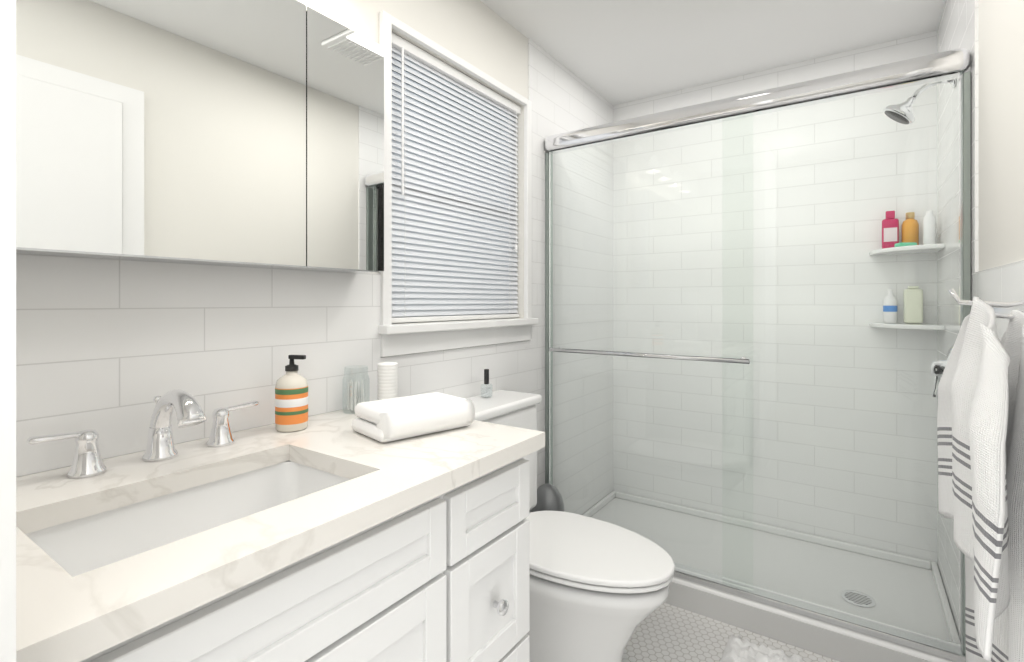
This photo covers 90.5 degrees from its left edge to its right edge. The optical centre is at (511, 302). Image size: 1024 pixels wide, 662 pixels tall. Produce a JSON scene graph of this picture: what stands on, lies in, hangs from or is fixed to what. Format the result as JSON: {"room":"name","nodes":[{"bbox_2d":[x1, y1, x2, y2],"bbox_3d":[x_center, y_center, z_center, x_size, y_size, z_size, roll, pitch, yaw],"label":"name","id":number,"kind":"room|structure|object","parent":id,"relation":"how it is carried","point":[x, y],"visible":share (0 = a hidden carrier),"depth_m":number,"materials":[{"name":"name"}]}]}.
{"room":"bathroom","nodes":[
{"label":"bathroom","id":0,"kind":"room"},
{"bbox_2d":[297,0,527,323],"bbox_3d":[-0.439,0.010,1.609,0.100,2.380,3.564,0,0,34],"label":"wall","id":1,"kind":"structure","parent":0,"point":[480,35],"depth_m":1.93,"materials":[{"name":"white paint"}]},
{"bbox_2d":[16,0,315,270],"bbox_3d":[-0.832,-0.400,0.827,0.116,0.630,1.029,0,0,34],"label":"upper cabinet","id":2,"kind":"object","parent":1,"relation":"attached to","point":[245,133],"depth_m":0.98,"materials":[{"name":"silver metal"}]},
{"bbox_2d":[16,38,612,514],"bbox_3d":[-0.397,0.010,1.576,0.008,2.380,3.556,0,0,34],"label":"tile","id":3,"kind":"structure","parent":1,"relation":"attached to","point":[108,350],"depth_m":1.29,"materials":[{"name":"white tile"}]},
{"bbox_2d":[316,11,383,272],"bbox_3d":[-0.474,-0.400,1.352,0.116,0.630,0.241,0,0,34],"label":"upper cabinet","id":4,"kind":"object","parent":1,"relation":"attached to","point":[349,65],"depth_m":1.32,"materials":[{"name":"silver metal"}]},
{"bbox_2d":[378,10,537,356],"bbox_3d":[-0.186,-0.363,1.928,0.140,1.063,0.875,0,0,34],"label":"window","id":5,"kind":"structure","parent":1,"relation":"in","point":[401,339],"depth_m":1.78,"materials":[{"name":"white wood"}]},
{"bbox_2d":[392,33,520,322],"bbox_3d":[-0.190,-0.400,1.930,0.051,0.933,0.777,0,0,34],"label":"window blind","id":6,"kind":"object","parent":5,"relation":"attached to","point":[454,249],"visible":0.79,"depth_m":1.88,"materials":[{"name":"white plastic"}]},
{"bbox_2d":[480,0,945,105],"bbox_3d":[0.226,-1.210,1.155,1.712,0.060,3.764,0,0,34],"label":"ceiling","id":7,"kind":"structure","parent":0,"point":[614,52],"depth_m":2.23,"materials":[{"name":"white paint"}]},
{"bbox_2d":[622,603,839,661],"bbox_3d":[0.226,1.230,1.155,1.712,0.060,3.764,0,0,34],"label":"floor","id":8,"kind":"structure","parent":0,"point":[664,632],"depth_m":1.80,"materials":[{"name":"white tile"}]},
{"bbox_2d":[0,0,15,661],"bbox_3d":[-0.584,0.010,0.164,0.034,2.380,0.612,0,0,34],"label":"door frame","id":9,"kind":"structure","parent":8,"relation":"on","point":[7,330],"depth_m":0.40,"materials":[{"name":"white wood"}]},
{"bbox_2d":[16,390,544,661],"bbox_3d":[-0.550,0.682,0.805,0.605,1.035,1.350,0,0,34],"label":"bathroom vanity","id":10,"kind":"object","parent":8,"relation":"on","point":[333,536],"visible":1,"depth_m":0.84,"materials":[{"name":"painted wood"},{"name":"marble"},{"name":"chrome"}]},
{"bbox_2d":[26,390,258,478],"bbox_3d":[-0.640,0.235,0.964,0.184,0.140,0.388,0,0,34],"label":"faucet","id":11,"kind":"object","parent":10,"relation":"on","point":[161,459],"depth_m":0.96,"materials":[{"name":"silver metal"}]},
{"bbox_2d":[275,355,307,431],"bbox_3d":[-0.530,0.215,1.221,0.074,0.178,0.074,0,0,34],"label":"soap bottle","id":12,"kind":"object","parent":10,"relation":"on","point":[291,400],"visible":1,"depth_m":1.19,"materials":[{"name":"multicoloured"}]},
{"bbox_2d":[343,365,369,413],"bbox_3d":[-0.435,0.242,1.417,0.072,0.125,0.072,0,0,34],"label":"mason jar","id":13,"kind":"object","parent":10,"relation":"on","point":[350,395],"visible":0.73,"depth_m":1.41,"materials":[{"name":"clear glass"}]},
{"bbox_2d":[377,362,397,399],"bbox_3d":[-0.354,0.238,1.442,0.058,0.133,0.058,0,0,34],"label":"paper cups","id":14,"kind":"object","parent":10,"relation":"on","point":[387,381],"visible":0.69,"depth_m":1.42,"materials":[{"name":"white paper"}]},
{"bbox_2d":[351,392,474,442],"bbox_3d":[-0.233,0.270,1.216,0.250,0.068,0.174,0,0,-42],"label":"folded towel","id":15,"kind":"object","parent":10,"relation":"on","point":[390,419],"visible":1,"depth_m":1.16,"materials":[{"name":"white fabric"}]},
{"bbox_2d":[531,483,563,511],"bbox_3d":[0.157,1.000,2.235,0.148,0.398,0.148,0,0,34],"label":"bin","id":16,"kind":"object","parent":8,"relation":"on","point":[549,497],"visible":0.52,"depth_m":2.19,"materials":[{"name":"grey metal"}]},
{"bbox_2d":[465,390,674,661],"bbox_3d":[0.139,0.777,1.661,0.777,0.845,0.470,0,0,34],"label":"toilet","id":17,"kind":"object","parent":8,"relation":"on","point":[598,590],"visible":0.5,"depth_m":1.50,"materials":[{"name":"white ceramic"}]},
{"bbox_2d":[481,369,491,397],"bbox_3d":[-0.095,0.302,1.893,0.034,0.105,0.034,0,0,34],"label":"nail polish","id":18,"kind":"object","parent":17,"relation":"on","point":[486,391],"visible":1,"depth_m":1.88,"materials":[{"name":"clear glass"}]},
{"bbox_2d":[545,48,970,661],"bbox_3d":[0.984,0.194,2.265,1.494,2.013,0.858,0,0,34],"label":"shower","id":19,"kind":"object","parent":8,"relation":"on","point":[843,600],"visible":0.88,"depth_m":1.94,"materials":[{"name":"clear glass"}]},
{"bbox_2d":[883,289,896,322],"bbox_3d":[1.675,0.016,2.247,0.051,0.150,0.051,0,0,34],"label":"bottle","id":20,"kind":"object","parent":19,"relation":"on","point":[892,308],"depth_m":2.23,"materials":[{"name":"white plastic"}]},
{"bbox_2d":[882,211,898,248],"bbox_3d":[1.675,-0.319,2.246,0.060,0.170,0.037,0,0,34],"label":"bottle","id":21,"kind":"object","parent":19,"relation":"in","point":[888,237],"depth_m":2.23,"materials":[{"name":"pink plastic"}]},
{"bbox_2d":[894,242,916,246],"bbox_3d":[1.677,-0.244,2.161,0.070,0.020,0.044,0,0,6],"label":"soap bar","id":22,"kind":"object","parent":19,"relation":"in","point":[904,244],"depth_m":2.14,"materials":[{"name":"green"}]},
{"bbox_2d":[901,212,918,244],"bbox_3d":[1.738,-0.313,2.214,0.060,0.158,0.060,0,0,34],"label":"bottle","id":23,"kind":"object","parent":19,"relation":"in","point":[910,232],"depth_m":2.19,"materials":[{"name":"orange plastic"}]},
{"bbox_2d":[903,286,922,323],"bbox_3d":[1.741,0.010,2.201,0.066,0.162,0.040,0,0,34],"label":"bottle","id":24,"kind":"object","parent":19,"relation":"on","point":[908,313],"depth_m":2.19,"materials":[{"name":"white plastic"}]},
{"bbox_2d":[923,210,935,244],"bbox_3d":[1.752,-0.309,2.128,0.044,0.150,0.044,0,0,34],"label":"bottle","id":25,"kind":"object","parent":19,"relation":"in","point":[932,226],"depth_m":2.11,"materials":[{"name":"white plastic"}]},
{"bbox_2d":[720,635,812,661],"bbox_3d":[0.843,1.177,1.413,0.560,0.045,0.565,0,0,34],"label":"bath mat","id":26,"kind":"object","parent":8,"relation":"on","point":[737,649],"visible":1,"depth_m":1.68,"materials":[{"name":"white fabric"}]},
{"bbox_2d":[978,0,1023,271],"bbox_3d":[0.892,0.010,0.701,0.100,2.380,3.564,0,0,34],"label":"wall","id":27,"kind":"structure","parent":0,"point":[1000,132],"depth_m":1.26,"materials":[{"name":"white paint"}]},
{"bbox_2d":[937,0,1023,640],"bbox_3d":[1.296,0.010,1.389,0.008,2.380,1.956,0,0,34],"label":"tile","id":28,"kind":"structure","parent":27,"relation":"attached to","point":[958,26],"depth_m":1.79,"materials":[{"name":"white tile"}]},
{"bbox_2d":[937,289,1023,661],"bbox_3d":[0.945,0.469,1.005,0.139,0.993,0.735,0,0,34],"label":"hanging towel","id":29,"kind":"object","parent":28,"relation":"hanging from","point":[980,428],"visible":1,"depth_m":0.89,"materials":[{"name":"white fabric"}]},
{"bbox_3d":[1.259,0.010,2.669,1.712,2.380,0.100,0,0,34],"label":"wall","id":30,"kind":"structure","parent":0,"visible":0},
{"bbox_2d":[613,30,936,562],"bbox_3d":[1.228,0.010,2.624,1.512,2.380,0.008,0,0,34],"label":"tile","id":31,"kind":"structure","parent":30,"relation":"attached to","point":[915,46],"depth_m":2.53,"materials":[{"name":"white tile"}]}
]}

